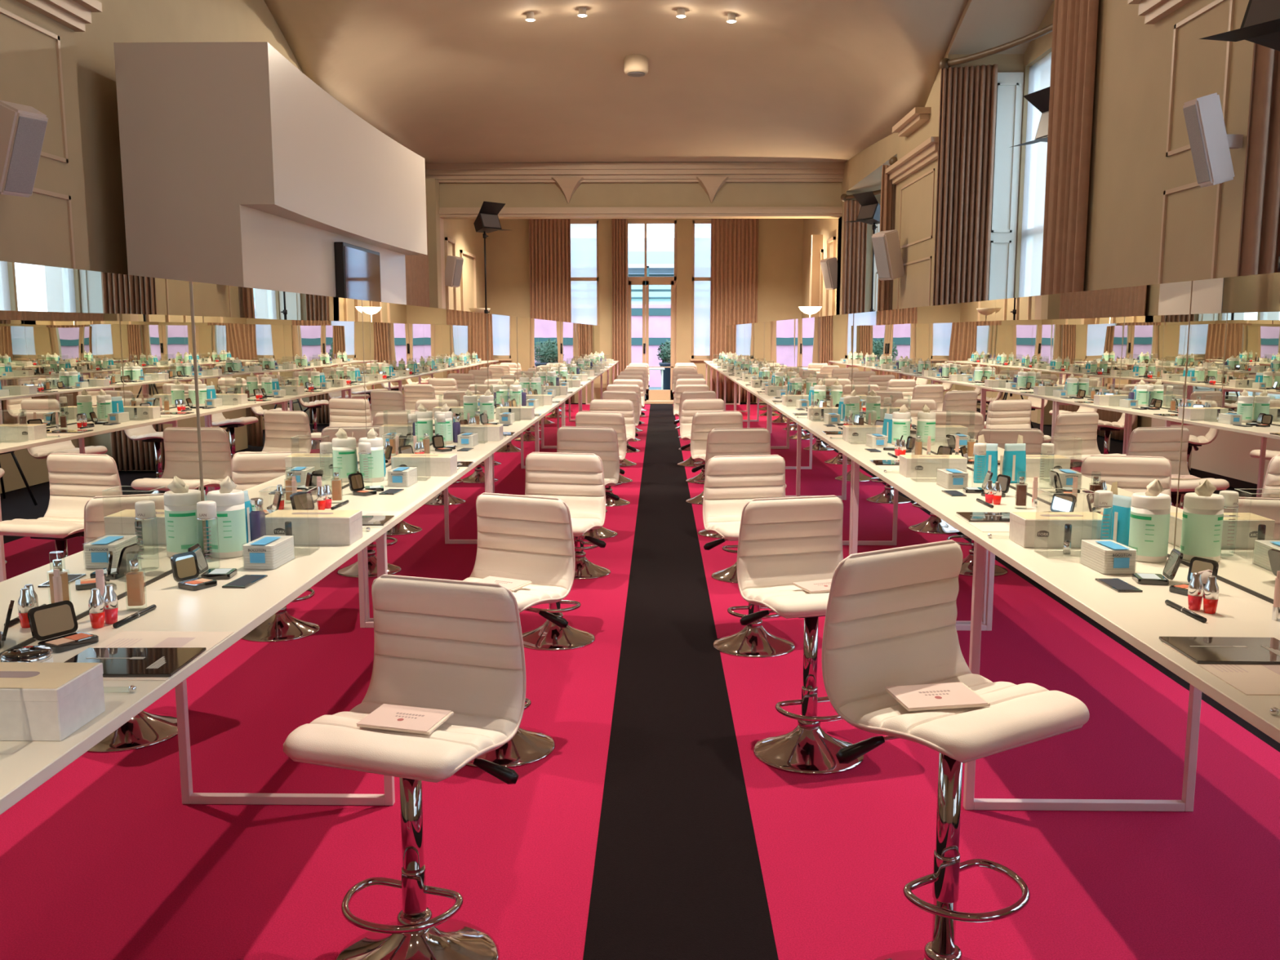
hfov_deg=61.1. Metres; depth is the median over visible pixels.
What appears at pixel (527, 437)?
bar stool
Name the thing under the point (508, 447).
bar stool
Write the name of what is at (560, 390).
tissue box
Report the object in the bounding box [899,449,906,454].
bottle
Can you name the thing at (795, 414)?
booklet
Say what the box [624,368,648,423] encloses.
bar stool
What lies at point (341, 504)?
pencil
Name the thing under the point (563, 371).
tub
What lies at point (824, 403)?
bottle
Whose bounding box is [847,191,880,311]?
light
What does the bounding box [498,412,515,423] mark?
pack
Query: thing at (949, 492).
picture
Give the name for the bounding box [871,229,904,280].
wall speaker
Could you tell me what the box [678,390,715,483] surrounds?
bar stool
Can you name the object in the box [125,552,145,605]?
bottle
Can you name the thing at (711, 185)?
trim
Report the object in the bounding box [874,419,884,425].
palette
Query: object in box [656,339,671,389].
potted shrub
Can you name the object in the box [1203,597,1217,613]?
bottle
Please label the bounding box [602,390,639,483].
bar stool
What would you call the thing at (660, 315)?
wall
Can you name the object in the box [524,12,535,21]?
ceiling spotlight
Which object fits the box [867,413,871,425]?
tube
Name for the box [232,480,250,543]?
pouch
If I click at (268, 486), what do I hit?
acrylic box
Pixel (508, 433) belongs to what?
booklet
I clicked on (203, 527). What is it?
print
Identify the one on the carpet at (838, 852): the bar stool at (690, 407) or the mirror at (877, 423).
the bar stool at (690, 407)
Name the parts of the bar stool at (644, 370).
seat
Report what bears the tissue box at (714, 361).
on the table at (705, 362)
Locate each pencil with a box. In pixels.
[112,604,156,627]
[330,499,348,510]
[887,452,897,457]
[976,497,993,507]
[1164,599,1207,622]
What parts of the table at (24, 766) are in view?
leg frame, leg frame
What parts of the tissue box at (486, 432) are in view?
carton lid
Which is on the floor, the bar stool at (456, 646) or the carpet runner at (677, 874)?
the carpet runner at (677, 874)
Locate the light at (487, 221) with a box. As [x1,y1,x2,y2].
[473,200,506,313]
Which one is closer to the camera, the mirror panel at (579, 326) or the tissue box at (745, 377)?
the tissue box at (745, 377)
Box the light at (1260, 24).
[1199,0,1279,271]
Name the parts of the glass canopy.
post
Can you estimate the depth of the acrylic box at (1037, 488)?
2.68 m
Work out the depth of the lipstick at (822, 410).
6.75 m
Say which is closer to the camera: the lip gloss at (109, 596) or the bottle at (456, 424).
the lip gloss at (109, 596)
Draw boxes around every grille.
[453,259,463,285]
[626,71,644,76]
[820,262,831,288]
[871,236,890,278]
[1182,104,1210,183]
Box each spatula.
[110,684,137,693]
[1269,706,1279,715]
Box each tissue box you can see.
[0,662,105,741]
[265,510,362,545]
[391,453,457,476]
[460,424,502,440]
[495,406,534,419]
[526,394,552,404]
[541,386,567,395]
[559,379,580,386]
[567,373,587,381]
[579,369,595,376]
[584,366,599,372]
[592,364,604,368]
[595,361,608,366]
[601,359,613,364]
[712,359,723,364]
[717,361,728,366]
[721,364,733,368]
[727,366,741,372]
[734,369,749,376]
[742,373,759,381]
[751,379,771,387]
[764,386,787,395]
[782,395,808,405]
[807,407,838,420]
[842,425,883,441]
[898,454,967,477]
[1008,511,1102,547]
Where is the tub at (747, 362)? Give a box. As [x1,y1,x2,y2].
[742,358,749,369]
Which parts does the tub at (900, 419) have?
lid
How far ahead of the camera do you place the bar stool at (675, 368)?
17.24 m
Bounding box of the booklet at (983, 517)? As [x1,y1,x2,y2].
[955,511,1009,522]
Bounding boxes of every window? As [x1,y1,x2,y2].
[570,220,599,325]
[690,220,711,360]
[1022,53,1051,297]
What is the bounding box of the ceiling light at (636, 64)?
[623,53,648,76]
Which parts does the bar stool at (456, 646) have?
seat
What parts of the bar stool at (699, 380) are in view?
seat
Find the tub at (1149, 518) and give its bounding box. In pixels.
[1128,479,1171,563]
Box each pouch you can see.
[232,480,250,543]
[383,452,386,476]
[748,364,751,374]
[771,369,774,384]
[786,375,791,395]
[808,382,813,405]
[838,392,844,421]
[882,407,892,443]
[973,434,997,483]
[1100,481,1131,546]
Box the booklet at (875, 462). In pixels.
[869,460,899,465]
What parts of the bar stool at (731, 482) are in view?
seat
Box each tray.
[37,631,98,653]
[177,577,217,591]
[200,568,237,579]
[352,489,377,496]
[364,485,383,491]
[435,447,452,452]
[442,445,456,449]
[883,446,894,450]
[962,487,984,493]
[981,492,1005,497]
[1131,573,1168,585]
[1168,583,1204,595]
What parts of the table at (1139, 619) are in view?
leg frame, leg frame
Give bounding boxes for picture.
[226,575,263,586]
[381,488,401,493]
[459,448,471,450]
[866,448,879,451]
[944,490,964,494]
[1098,578,1137,589]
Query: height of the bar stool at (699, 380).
0.847 m
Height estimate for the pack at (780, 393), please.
0.060 m
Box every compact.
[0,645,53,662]
[1,659,31,662]
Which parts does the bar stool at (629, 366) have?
seat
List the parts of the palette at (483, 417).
lid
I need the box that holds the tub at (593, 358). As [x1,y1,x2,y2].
[590,354,595,364]
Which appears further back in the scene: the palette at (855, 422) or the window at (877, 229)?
the window at (877, 229)
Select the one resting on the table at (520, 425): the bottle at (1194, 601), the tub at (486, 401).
the tub at (486, 401)
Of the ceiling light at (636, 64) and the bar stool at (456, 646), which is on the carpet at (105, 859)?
the bar stool at (456, 646)
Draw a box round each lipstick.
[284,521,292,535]
[820,408,823,421]
[1062,524,1071,554]
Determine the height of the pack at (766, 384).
0.060 m
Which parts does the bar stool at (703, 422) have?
seat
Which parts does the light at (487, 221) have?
glass, barn door, barn door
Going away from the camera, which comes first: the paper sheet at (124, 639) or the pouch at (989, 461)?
the paper sheet at (124, 639)
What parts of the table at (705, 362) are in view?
leg frame, leg frame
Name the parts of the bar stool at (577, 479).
seat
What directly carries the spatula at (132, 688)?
on the table at (24, 766)
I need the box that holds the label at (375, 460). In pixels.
[363,446,384,482]
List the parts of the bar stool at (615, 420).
seat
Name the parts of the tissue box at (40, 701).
carton lid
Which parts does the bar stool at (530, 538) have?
seat, lever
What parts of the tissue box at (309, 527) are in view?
carton lid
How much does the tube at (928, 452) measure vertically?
0.096 m
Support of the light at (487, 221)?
on the floor
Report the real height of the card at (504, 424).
0.004 m
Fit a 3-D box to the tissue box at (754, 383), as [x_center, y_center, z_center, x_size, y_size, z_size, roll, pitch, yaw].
[1.241,-0.976,10.958,0.231,0.075,0.122,0,8,0]
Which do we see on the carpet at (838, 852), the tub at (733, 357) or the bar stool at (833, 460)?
the bar stool at (833, 460)
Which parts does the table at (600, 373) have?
leg frame, leg frame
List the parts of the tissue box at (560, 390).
carton lid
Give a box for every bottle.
[88,611,104,628]
[104,607,118,624]
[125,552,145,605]
[196,500,220,567]
[248,497,266,541]
[316,500,325,510]
[324,498,331,508]
[331,471,342,500]
[358,442,372,476]
[422,432,429,453]
[435,413,446,441]
[453,415,460,442]
[474,411,479,424]
[506,397,511,406]
[511,386,518,396]
[521,387,526,405]
[549,372,554,380]
[555,373,559,386]
[576,365,579,373]
[789,377,795,393]
[796,387,800,395]
[822,398,826,407]
[843,397,851,418]
[858,413,863,425]
[894,448,900,455]
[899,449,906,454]
[914,435,922,454]
[971,443,986,483]
[985,493,992,503]
[992,495,1001,504]
[1014,476,1026,506]
[1091,489,1113,537]
[1187,594,1202,610]
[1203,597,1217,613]
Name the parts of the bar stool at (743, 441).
seat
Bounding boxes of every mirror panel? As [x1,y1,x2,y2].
[0,261,206,655]
[191,281,366,555]
[361,299,444,467]
[441,308,488,426]
[486,313,517,413]
[516,316,538,393]
[537,319,554,384]
[553,320,566,377]
[565,322,575,373]
[575,323,583,365]
[583,324,589,363]
[589,324,595,358]
[595,324,599,355]
[725,324,731,356]
[730,324,737,358]
[737,324,744,361]
[744,323,753,365]
[752,321,764,371]
[764,320,777,379]
[777,319,795,386]
[794,316,819,395]
[817,313,853,407]
[851,308,905,425]
[902,299,995,471]
[990,280,1192,557]
[1174,272,1279,604]
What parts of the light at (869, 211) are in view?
barn door, barn door, glass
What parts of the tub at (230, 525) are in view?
lid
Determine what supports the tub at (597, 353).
on the table at (615, 362)
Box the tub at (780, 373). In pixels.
[774,368,783,386]
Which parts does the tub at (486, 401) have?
lid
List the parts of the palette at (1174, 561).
lid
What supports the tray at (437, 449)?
on the palette at (437, 441)
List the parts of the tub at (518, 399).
lid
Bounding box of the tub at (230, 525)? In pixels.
[206,475,246,558]
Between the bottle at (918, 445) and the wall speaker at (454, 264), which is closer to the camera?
the bottle at (918, 445)
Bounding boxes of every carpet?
[0,404,650,959]
[672,404,1279,959]
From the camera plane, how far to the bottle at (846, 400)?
6.53 m
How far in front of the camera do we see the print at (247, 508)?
2.78 m
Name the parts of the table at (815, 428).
leg frame, leg frame, leg frame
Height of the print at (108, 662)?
0.001 m
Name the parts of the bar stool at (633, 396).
seat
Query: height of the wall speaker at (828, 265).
0.492 m
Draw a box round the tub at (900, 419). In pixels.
[891,404,911,444]
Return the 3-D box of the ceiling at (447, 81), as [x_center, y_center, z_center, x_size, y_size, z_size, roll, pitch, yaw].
[-0.281,-3.743,6.359,6.300,1.240,20.000,0,8,1]
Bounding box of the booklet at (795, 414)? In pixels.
[792,413,807,415]
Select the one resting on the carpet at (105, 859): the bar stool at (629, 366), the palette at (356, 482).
the bar stool at (629, 366)
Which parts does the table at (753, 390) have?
leg frame, leg frame, leg frame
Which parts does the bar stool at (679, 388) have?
seat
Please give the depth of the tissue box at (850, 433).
5.49 m
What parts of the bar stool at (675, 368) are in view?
seat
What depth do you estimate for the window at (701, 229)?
21.42 m
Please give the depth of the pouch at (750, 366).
13.53 m
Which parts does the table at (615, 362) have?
leg frame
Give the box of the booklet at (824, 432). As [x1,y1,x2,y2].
[822,431,842,434]
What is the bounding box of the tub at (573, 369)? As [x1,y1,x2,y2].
[569,360,576,373]
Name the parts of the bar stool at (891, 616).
lever, seat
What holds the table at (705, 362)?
on the carpet at (838, 852)
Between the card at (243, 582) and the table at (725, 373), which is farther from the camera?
the table at (725, 373)
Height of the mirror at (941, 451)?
0.045 m
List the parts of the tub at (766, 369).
lid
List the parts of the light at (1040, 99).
barn door, barn door, glass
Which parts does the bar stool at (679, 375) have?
seat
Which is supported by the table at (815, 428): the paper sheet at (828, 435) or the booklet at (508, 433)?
the paper sheet at (828, 435)
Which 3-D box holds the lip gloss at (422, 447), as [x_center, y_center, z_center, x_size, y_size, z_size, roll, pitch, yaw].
[-0.961,-0.132,4.770,0.027,0.074,0.027,0,8,1]
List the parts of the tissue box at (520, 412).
carton lid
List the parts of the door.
handle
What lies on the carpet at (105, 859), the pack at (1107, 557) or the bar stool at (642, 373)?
the bar stool at (642, 373)
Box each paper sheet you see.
[92,631,234,680]
[362,511,404,527]
[457,459,478,467]
[791,413,807,417]
[822,432,842,437]
[869,461,899,470]
[955,515,1009,532]
[1162,642,1279,695]
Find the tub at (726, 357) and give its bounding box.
[724,352,729,360]
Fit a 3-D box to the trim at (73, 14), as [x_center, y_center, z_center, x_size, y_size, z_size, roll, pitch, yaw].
[-3.171,-1.474,5.558,0.140,2.320,1.656,0,8,1]
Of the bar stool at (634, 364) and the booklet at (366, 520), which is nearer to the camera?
the booklet at (366, 520)
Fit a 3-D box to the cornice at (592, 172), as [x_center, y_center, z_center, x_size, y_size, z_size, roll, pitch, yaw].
[-0.108,-4.358,16.315,6.300,0.770,0.220,0,8,1]
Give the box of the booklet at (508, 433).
[502,431,515,435]
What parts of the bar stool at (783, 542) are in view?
seat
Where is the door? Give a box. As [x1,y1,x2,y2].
[627,220,676,399]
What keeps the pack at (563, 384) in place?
on the table at (575, 389)
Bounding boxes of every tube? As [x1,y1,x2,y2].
[95,568,105,595]
[316,475,321,491]
[413,435,417,453]
[466,413,470,423]
[830,398,832,407]
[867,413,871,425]
[926,435,931,454]
[1031,476,1038,506]
[1271,570,1279,620]
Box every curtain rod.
[840,156,897,201]
[939,22,1053,70]
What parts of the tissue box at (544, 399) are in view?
carton lid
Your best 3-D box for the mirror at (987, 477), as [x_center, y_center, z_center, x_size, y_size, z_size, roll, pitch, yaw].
[1.199,0.000,3.758,0.016,0.048,0.052,1,8,6]
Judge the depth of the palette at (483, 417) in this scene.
6.43 m
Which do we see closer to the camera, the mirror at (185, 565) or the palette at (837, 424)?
the mirror at (185, 565)
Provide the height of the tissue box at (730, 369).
0.075 m
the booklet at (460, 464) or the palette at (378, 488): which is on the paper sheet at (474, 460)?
the booklet at (460, 464)
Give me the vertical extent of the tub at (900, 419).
0.200 m
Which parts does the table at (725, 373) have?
leg frame, leg frame, leg frame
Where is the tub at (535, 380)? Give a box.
[531,373,541,394]
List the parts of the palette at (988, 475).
lid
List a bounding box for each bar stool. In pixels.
[87,710,177,752]
[240,588,319,642]
[283,574,526,959]
[337,536,401,577]
[386,520,422,535]
[424,478,466,505]
[462,460,498,483]
[463,492,575,768]
[481,460,501,466]
[495,435,524,452]
[514,425,541,441]
[521,452,606,650]
[523,426,541,431]
[538,411,555,424]
[545,405,567,417]
[556,426,619,579]
[573,411,626,539]
[589,399,635,506]
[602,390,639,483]
[606,384,641,466]
[613,378,644,453]
[616,374,644,441]
[619,371,646,431]
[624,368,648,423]
[626,364,648,417]
[629,363,649,411]
[671,367,695,421]
[671,369,697,429]
[673,384,708,466]
[675,362,694,367]
[675,364,697,370]
[675,373,703,438]
[675,377,706,451]
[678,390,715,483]
[680,398,724,505]
[690,411,742,538]
[702,454,795,657]
[704,427,786,583]
[736,495,864,774]
[759,399,775,410]
[759,404,779,416]
[771,409,792,422]
[782,416,806,431]
[786,423,814,439]
[803,433,834,450]
[821,539,1089,959]
[824,444,851,464]
[835,458,874,481]
[866,476,911,503]
[908,502,960,533]
[946,534,1008,576]
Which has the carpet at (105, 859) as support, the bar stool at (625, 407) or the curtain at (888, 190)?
the bar stool at (625, 407)
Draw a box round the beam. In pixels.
[439,182,841,218]
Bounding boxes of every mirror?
[33,604,74,636]
[175,555,196,577]
[192,546,206,570]
[293,493,312,510]
[351,475,362,488]
[400,446,413,453]
[434,436,443,446]
[481,414,487,422]
[853,415,859,423]
[875,421,883,425]
[906,437,913,448]
[937,447,950,454]
[982,472,990,487]
[997,476,1008,490]
[1052,494,1072,511]
[1164,551,1178,576]
[1190,560,1213,583]
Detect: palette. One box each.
[27,600,98,653]
[170,551,217,591]
[187,543,237,579]
[289,490,317,510]
[347,472,377,496]
[356,469,383,491]
[398,444,413,453]
[431,435,452,452]
[435,433,456,449]
[459,419,468,424]
[480,413,495,424]
[482,412,498,424]
[494,403,502,408]
[511,399,516,406]
[818,400,823,407]
[836,413,853,426]
[852,414,859,425]
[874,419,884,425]
[883,434,903,450]
[905,435,915,453]
[937,445,952,454]
[962,471,992,493]
[981,474,1010,497]
[1047,492,1076,511]
[1131,548,1183,585]
[1168,556,1218,595]
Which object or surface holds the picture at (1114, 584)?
on the card at (1117, 584)
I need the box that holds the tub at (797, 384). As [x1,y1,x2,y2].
[791,373,801,395]
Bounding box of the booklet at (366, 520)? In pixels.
[362,515,394,525]
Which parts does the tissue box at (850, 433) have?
carton lid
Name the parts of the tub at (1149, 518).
lid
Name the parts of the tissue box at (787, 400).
carton lid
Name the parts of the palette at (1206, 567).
lid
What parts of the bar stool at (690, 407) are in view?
seat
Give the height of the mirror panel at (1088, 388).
0.670 m
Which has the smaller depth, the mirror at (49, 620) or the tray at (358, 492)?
the mirror at (49, 620)
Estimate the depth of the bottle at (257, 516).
2.74 m
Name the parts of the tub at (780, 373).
lid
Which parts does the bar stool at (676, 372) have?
seat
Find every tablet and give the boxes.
[63,647,206,676]
[1159,636,1279,664]
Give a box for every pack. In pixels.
[242,535,294,568]
[387,466,417,486]
[457,432,478,446]
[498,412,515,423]
[526,399,538,408]
[545,389,555,396]
[560,382,568,388]
[571,376,578,379]
[750,377,758,382]
[761,382,770,388]
[776,389,786,397]
[795,399,808,408]
[823,413,839,423]
[866,434,887,448]
[936,468,968,488]
[1080,539,1136,574]
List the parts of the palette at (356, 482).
lid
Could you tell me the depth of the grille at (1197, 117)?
5.07 m
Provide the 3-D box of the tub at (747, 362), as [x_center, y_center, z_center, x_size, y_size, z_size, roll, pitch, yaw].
[1.453,-1.564,14.806,0.088,0.200,0.088,6,10,39]
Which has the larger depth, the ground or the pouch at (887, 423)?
the ground
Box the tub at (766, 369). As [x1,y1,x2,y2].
[761,364,769,379]
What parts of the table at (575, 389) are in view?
leg frame, leg frame, leg frame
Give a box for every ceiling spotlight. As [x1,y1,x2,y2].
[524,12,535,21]
[577,7,587,17]
[675,8,686,17]
[726,13,736,22]
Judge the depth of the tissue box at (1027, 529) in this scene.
2.79 m
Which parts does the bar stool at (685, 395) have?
seat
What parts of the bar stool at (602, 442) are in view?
seat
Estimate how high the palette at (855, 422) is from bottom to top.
0.071 m
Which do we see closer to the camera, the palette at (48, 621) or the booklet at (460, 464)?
the palette at (48, 621)
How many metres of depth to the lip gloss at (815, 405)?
7.54 m
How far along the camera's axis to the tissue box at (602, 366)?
16.34 m
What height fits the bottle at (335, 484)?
0.116 m
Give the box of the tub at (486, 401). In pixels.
[480,389,493,422]
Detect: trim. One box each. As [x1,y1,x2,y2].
[0,0,102,269]
[440,217,841,315]
[444,235,835,317]
[551,177,583,203]
[696,177,728,202]
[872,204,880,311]
[885,136,938,309]
[892,106,931,136]
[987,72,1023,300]
[1127,0,1235,284]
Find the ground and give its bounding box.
[648,386,661,389]
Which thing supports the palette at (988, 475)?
on the table at (1139, 619)
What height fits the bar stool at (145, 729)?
0.847 m
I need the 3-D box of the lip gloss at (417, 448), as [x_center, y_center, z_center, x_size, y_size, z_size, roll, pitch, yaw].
[-0.972,-0.128,4.741,0.027,0.074,0.027,0,8,1]
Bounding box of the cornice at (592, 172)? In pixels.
[425,162,844,217]
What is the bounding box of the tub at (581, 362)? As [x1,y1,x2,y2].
[577,358,584,369]
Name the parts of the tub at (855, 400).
lid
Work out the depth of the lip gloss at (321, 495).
3.38 m
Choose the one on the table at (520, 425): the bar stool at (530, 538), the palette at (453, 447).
the palette at (453, 447)
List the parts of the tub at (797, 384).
lid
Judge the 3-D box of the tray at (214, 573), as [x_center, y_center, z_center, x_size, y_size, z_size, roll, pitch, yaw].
[-0.955,0.213,2.463,0.064,0.012,0.066,-1,8,-4]
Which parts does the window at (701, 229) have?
sill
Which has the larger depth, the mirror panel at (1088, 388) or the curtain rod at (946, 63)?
the curtain rod at (946, 63)
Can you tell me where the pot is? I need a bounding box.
[658,362,670,389]
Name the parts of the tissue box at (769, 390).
carton lid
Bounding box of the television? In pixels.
[333,241,381,302]
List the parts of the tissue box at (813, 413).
carton lid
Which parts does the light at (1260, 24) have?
barn door, glass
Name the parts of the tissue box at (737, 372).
carton lid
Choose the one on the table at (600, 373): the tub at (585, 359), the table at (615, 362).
the tub at (585, 359)
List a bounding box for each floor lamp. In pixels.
[468,307,489,313]
[799,306,821,317]
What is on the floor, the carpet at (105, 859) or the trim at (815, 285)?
the carpet at (105, 859)
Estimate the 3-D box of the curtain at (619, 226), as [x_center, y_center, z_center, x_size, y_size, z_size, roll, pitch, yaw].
[-0.393,-3.313,21.235,0.307,3.571,0.092,0,8,1]
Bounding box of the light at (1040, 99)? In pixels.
[1008,86,1049,147]
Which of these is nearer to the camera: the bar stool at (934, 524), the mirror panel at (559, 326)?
the bar stool at (934, 524)
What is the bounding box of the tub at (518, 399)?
[509,379,521,406]
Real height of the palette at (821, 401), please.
0.071 m
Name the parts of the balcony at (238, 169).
panel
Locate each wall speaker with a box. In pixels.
[0,100,48,197]
[444,255,463,287]
[820,257,837,289]
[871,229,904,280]
[1182,92,1243,187]
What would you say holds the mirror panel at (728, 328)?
on the table at (705, 362)
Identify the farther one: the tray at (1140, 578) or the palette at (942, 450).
the palette at (942, 450)
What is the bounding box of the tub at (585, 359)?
[584,355,590,366]
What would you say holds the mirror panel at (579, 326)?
on the table at (600, 373)
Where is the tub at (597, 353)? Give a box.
[595,352,599,360]
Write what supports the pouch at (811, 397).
on the table at (815, 428)
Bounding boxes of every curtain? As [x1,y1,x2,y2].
[528,218,572,402]
[611,218,627,384]
[709,218,759,402]
[841,200,866,314]
[876,164,896,311]
[932,63,997,306]
[1040,0,1098,295]
[1236,43,1279,276]
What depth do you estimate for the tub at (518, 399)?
8.07 m
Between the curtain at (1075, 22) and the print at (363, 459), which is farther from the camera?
the curtain at (1075, 22)
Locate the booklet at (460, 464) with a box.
[457,461,473,466]
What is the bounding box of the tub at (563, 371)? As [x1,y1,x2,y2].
[560,364,567,379]
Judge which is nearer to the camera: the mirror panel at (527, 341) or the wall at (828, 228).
the mirror panel at (527, 341)
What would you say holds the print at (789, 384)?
attached to the pouch at (789, 384)
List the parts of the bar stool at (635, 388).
seat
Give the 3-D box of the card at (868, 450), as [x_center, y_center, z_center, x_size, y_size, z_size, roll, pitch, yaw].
[1.090,-0.139,5.077,0.052,0.004,0.116,0,8,-1]
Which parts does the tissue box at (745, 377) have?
carton lid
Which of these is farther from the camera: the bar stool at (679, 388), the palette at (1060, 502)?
the bar stool at (679, 388)
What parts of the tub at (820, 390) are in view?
lid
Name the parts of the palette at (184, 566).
lid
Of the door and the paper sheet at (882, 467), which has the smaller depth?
the paper sheet at (882, 467)
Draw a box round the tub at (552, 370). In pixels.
[546,367,555,386]
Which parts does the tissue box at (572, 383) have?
carton lid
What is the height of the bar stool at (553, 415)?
0.847 m
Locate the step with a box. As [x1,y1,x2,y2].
[644,400,673,404]
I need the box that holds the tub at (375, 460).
[359,427,384,482]
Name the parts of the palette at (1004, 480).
lid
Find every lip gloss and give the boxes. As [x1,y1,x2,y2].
[88,587,105,628]
[102,584,118,624]
[316,485,325,510]
[324,484,332,508]
[414,442,420,453]
[419,441,424,453]
[468,417,473,424]
[813,400,817,407]
[843,415,848,425]
[847,416,852,425]
[894,439,900,455]
[899,440,906,454]
[985,480,993,503]
[992,481,1001,504]
[1187,572,1203,610]
[1203,575,1218,613]
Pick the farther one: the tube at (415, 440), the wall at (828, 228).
the wall at (828, 228)
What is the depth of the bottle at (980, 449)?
3.82 m
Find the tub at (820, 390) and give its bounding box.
[813,379,826,407]
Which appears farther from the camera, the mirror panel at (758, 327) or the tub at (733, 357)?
the tub at (733, 357)
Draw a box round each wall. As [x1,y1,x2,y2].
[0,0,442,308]
[74,0,302,275]
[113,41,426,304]
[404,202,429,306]
[443,218,484,311]
[485,218,803,403]
[631,304,671,386]
[801,218,838,318]
[835,0,1253,315]
[1013,0,1054,297]
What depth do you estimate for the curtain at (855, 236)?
16.01 m
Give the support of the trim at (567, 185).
attached to the beam
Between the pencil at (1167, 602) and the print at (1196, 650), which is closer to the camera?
the print at (1196, 650)
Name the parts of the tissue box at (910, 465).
carton lid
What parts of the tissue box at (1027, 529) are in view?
carton lid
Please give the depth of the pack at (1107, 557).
2.49 m
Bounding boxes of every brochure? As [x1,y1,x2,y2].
[355,703,453,734]
[475,576,532,591]
[792,578,831,593]
[884,682,990,711]
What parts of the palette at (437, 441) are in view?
lid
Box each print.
[85,656,166,668]
[102,637,195,648]
[203,527,212,559]
[208,520,231,549]
[244,500,250,543]
[360,457,373,475]
[362,518,377,522]
[363,458,368,476]
[364,512,384,515]
[395,712,424,718]
[786,382,791,395]
[808,390,813,405]
[838,401,844,421]
[882,418,892,443]
[893,426,906,440]
[918,689,950,695]
[970,515,1003,515]
[973,450,997,483]
[973,521,1009,525]
[976,457,982,479]
[1100,505,1130,546]
[1102,515,1109,537]
[1128,524,1154,551]
[1190,645,1279,655]
[1208,663,1279,675]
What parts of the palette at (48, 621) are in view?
lid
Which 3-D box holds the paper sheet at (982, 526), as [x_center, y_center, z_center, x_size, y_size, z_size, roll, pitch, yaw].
[1.057,0.125,3.148,0.208,0.002,0.280,0,8,1]
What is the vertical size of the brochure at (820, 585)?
0.012 m
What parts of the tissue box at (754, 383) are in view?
carton lid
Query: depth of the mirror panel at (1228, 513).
2.37 m
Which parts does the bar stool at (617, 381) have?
seat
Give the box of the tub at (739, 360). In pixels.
[736,355,742,366]
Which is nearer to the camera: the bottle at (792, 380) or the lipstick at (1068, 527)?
the lipstick at (1068, 527)
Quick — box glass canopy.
[628,263,674,299]
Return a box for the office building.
[628,238,674,304]
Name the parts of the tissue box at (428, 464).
carton lid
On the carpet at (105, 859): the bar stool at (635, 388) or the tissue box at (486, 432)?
the bar stool at (635, 388)
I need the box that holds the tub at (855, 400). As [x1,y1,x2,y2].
[844,389,859,422]
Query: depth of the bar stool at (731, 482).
4.91 m
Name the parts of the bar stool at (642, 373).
seat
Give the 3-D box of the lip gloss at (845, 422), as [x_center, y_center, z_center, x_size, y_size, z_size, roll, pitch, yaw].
[1.181,-0.331,6.225,0.027,0.074,0.027,0,8,1]
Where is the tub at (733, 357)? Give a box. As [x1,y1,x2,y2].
[730,354,735,362]
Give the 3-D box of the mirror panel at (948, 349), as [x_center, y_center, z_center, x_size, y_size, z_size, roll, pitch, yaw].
[1.346,-0.441,4.831,0.017,0.670,1.500,0,8,1]
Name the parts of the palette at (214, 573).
lid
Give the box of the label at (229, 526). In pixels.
[209,502,244,558]
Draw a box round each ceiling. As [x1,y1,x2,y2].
[263,0,968,164]
[947,0,1053,54]
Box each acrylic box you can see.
[259,486,316,491]
[392,435,429,438]
[460,409,487,411]
[499,394,520,395]
[849,410,876,412]
[912,436,950,439]
[1036,488,1098,493]
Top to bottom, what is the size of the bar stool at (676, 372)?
0.847 m
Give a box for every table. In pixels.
[0,450,492,814]
[364,398,565,621]
[493,377,594,495]
[543,368,608,446]
[577,360,618,411]
[648,367,664,389]
[703,360,757,420]
[714,367,787,446]
[731,377,844,497]
[763,398,988,624]
[844,450,1279,811]
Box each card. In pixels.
[222,574,267,588]
[378,488,404,494]
[457,448,473,451]
[502,423,512,426]
[822,424,835,426]
[864,448,881,452]
[941,490,966,496]
[1095,577,1142,592]
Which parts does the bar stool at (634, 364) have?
seat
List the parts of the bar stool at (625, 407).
seat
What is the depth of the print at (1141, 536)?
2.61 m
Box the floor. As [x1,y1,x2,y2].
[564,403,1279,751]
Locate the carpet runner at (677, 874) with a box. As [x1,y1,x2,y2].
[582,404,778,959]
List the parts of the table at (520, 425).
leg frame, leg frame, leg frame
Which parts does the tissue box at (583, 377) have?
carton lid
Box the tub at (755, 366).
[751,360,759,374]
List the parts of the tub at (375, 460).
lid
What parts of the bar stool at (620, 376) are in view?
seat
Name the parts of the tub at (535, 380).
lid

